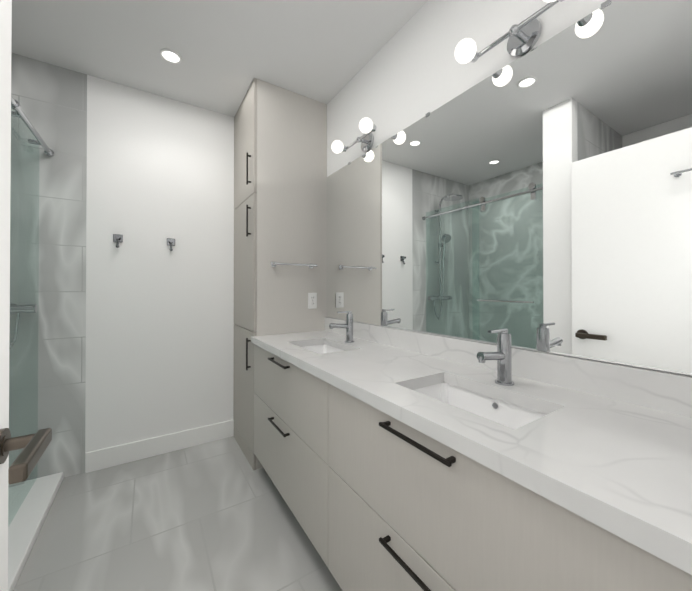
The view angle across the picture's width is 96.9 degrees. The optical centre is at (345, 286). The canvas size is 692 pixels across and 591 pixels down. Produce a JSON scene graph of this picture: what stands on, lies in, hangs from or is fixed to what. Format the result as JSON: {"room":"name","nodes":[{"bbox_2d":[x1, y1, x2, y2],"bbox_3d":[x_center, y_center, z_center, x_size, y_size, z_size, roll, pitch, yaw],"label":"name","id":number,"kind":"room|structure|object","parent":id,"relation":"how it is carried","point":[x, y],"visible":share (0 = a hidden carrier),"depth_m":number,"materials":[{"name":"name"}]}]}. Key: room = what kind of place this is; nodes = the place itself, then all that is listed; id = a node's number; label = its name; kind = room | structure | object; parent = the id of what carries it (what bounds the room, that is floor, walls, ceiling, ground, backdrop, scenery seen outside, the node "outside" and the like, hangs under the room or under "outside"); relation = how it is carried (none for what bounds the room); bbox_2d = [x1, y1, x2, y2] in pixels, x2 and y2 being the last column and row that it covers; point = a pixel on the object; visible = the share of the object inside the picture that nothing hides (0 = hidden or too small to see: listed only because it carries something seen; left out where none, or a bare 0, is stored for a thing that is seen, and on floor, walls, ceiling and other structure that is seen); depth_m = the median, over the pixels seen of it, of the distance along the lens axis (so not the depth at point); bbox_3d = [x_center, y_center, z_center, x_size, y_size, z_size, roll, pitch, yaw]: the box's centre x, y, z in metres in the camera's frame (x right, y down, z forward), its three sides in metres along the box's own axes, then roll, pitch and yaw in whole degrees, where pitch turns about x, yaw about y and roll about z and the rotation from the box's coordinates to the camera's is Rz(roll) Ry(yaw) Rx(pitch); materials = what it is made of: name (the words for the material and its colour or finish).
{"room":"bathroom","nodes":[
{"label":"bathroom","id":0,"kind":"room"},
{"bbox_2d":[8,53,233,486],"bbox_3d":[-1.576,-0.088,2.200,2.790,2.650,0.100,0,0,-33],"label":"wall","id":1,"kind":"structure","parent":0,"point":[160,333],"depth_m":2.13,"materials":[{"name":"paint"}]},
{"bbox_2d":[113,234,122,247],"bbox_3d":[-1.572,-0.311,2.112,0.054,0.098,0.052,0,0,-33],"label":"hook","id":2,"kind":"object","parent":1,"relation":"attached to","point":[117,238],"visible":0.98,"depth_m":2.11,"materials":[{"name":"silver metal"}]},
{"bbox_2d":[85,420,233,472],"bbox_3d":[-1.320,1.170,2.289,0.961,0.135,0.014,0,0,-33],"label":"baseboard","id":3,"kind":"structure","parent":1,"relation":"attached to","point":[100,459],"depth_m":2.24,"materials":[{"name":"paint"}]},
{"bbox_2d":[167,238,174,250],"bbox_3d":[-1.303,-0.310,2.285,0.054,0.098,0.052,0,0,-33],"label":"hook","id":4,"kind":"object","parent":1,"relation":"attached to","point":[170,242],"visible":0.98,"depth_m":2.29,"materials":[{"name":"silver metal"}]},
{"bbox_2d":[13,436,341,590],"bbox_3d":[-0.922,1.280,0.956,3.030,0.100,2.885,0,0,-33],"label":"floor","id":5,"kind":"structure","parent":0,"point":[217,515],"depth_m":1.53,"materials":[{"name":"tile"}]},
{"bbox_2d":[8,95,63,590],"bbox_3d":[-1.835,0.049,1.113,0.973,2.363,1.441,0,0,-33],"label":"shower enclosure","id":6,"kind":"object","parent":5,"relation":"on","point":[30,501],"visible":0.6,"depth_m":1.66,"materials":[{"name":"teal glass"}]},
{"bbox_2d":[233,78,326,470],"bbox_3d":[-0.553,-0.085,2.453,0.593,2.648,0.578,0,0,-33],"label":"linen cabinet","id":7,"kind":"object","parent":5,"relation":"on","point":[280,154],"visible":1,"depth_m":2.21,"materials":[{"name":"beige wood"}]},
{"bbox_2d":[271,262,316,267],"bbox_3d":[-0.367,-0.153,2.189,0.330,0.036,0.066,0,0,-33],"label":"towel rail","id":8,"kind":"object","parent":7,"relation":"attached to","point":[274,264],"visible":1,"depth_m":2.15,"materials":[{"name":"silver metal"}]},
{"bbox_2d":[308,293,316,308],"bbox_3d":[-0.251,0.108,2.297,0.072,0.120,0.009,0,0,-33],"label":"electrical outlet","id":9,"kind":"object","parent":7,"relation":"attached to","point":[312,300],"visible":1,"depth_m":2.29,"materials":[{"name":"white plastic"}]},
{"bbox_2d":[253,335,691,590],"bbox_3d":[0.172,0.802,1.320,0.596,0.859,2.102,0,0,-33],"label":"bathroom vanity","id":10,"kind":"object","parent":5,"relation":"on","point":[392,459],"depth_m":0.83,"materials":[{"name":"beige wood"}]},
{"bbox_2d":[251,335,691,566],"bbox_3d":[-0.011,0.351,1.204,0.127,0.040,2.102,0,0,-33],"label":"countertop","id":11,"kind":"structure","parent":10,"relation":"on","point":[657,514],"depth_m":0.58,"materials":[{"name":"white stone"}]},
{"bbox_2d":[11,0,427,116],"bbox_3d":[-0.922,-1.470,0.973,3.030,0.100,2.885,0,0,-33],"label":"ceiling","id":12,"kind":"structure","parent":0,"point":[322,51],"depth_m":1.77,"materials":[{"name":"paint"}]},
{"bbox_2d":[160,48,181,63],"bbox_3d":[-1.075,-1.411,1.883,0.118,0.014,0.118,0,0,-33],"label":"recessed light","id":13,"kind":"object","parent":12,"relation":"in","point":[170,56],"visible":1,"depth_m":1.88,"materials":[{"name":"paint"}]},
{"bbox_2d":[323,317,691,418],"bbox_3d":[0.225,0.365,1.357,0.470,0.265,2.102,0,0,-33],"label":"backsplash","id":14,"kind":"structure","parent":0,"relation":"attached to","point":[669,393],"depth_m":1.01,"materials":[{"name":"white stone"}]},
{"bbox_2d":[327,0,689,375],"bbox_3d":[0.336,-0.091,1.716,0.100,2.650,2.785,0,0,-33],"label":"wall","id":15,"kind":"structure","parent":0,"point":[411,71],"depth_m":1.52,"materials":[{"name":"paint"}]},
{"bbox_2d":[331,117,375,153],"bbox_3d":[0.067,-0.905,1.884,0.172,0.116,0.390,0,0,-33],"label":"sconce","id":16,"kind":"object","parent":15,"relation":"attached to","point":[367,126],"visible":1,"depth_m":1.89,"materials":[{"name":"silver metal"}]},
{"bbox_2d":[326,0,691,375],"bbox_3d":[0.418,-0.311,1.486,0.009,1.084,2.099,0,0,-33],"label":"mirror","id":17,"kind":"object","parent":15,"relation":"attached to","point":[538,198],"visible":0.98,"depth_m":1.05,"materials":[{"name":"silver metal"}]},
{"bbox_2d":[455,0,563,63],"bbox_3d":[0.585,-0.910,1.081,0.172,0.116,0.390,0,0,-33],"label":"sconce","id":18,"kind":"object","parent":15,"relation":"attached to","point":[524,35],"visible":1,"depth_m":1.12,"materials":[{"name":"silver metal"}]},
{"bbox_3d":[-0.934,-0.097,0.716,0.100,2.650,0.200,0,0,-33],"label":"wall","id":19,"kind":"structure","parent":0,"visible":0},
{"bbox_2d":[0,0,11,590],"bbox_3d":[-0.525,0.154,0.300,0.040,2.118,0.880,0,0,-33],"label":"door","id":20,"kind":"structure","parent":19,"relation":"in","point":[5,84],"depth_m":0.66,"materials":[{"name":"paint"}]},
{"bbox_2d":[0,428,51,483],"bbox_3d":[-0.704,0.327,0.577,0.200,0.068,0.222,0,0,-33],"label":"door handle","id":21,"kind":"object","parent":20,"relation":"attached to","point":[34,446],"depth_m":0.61,"materials":[{"name":"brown metal"}]}
]}

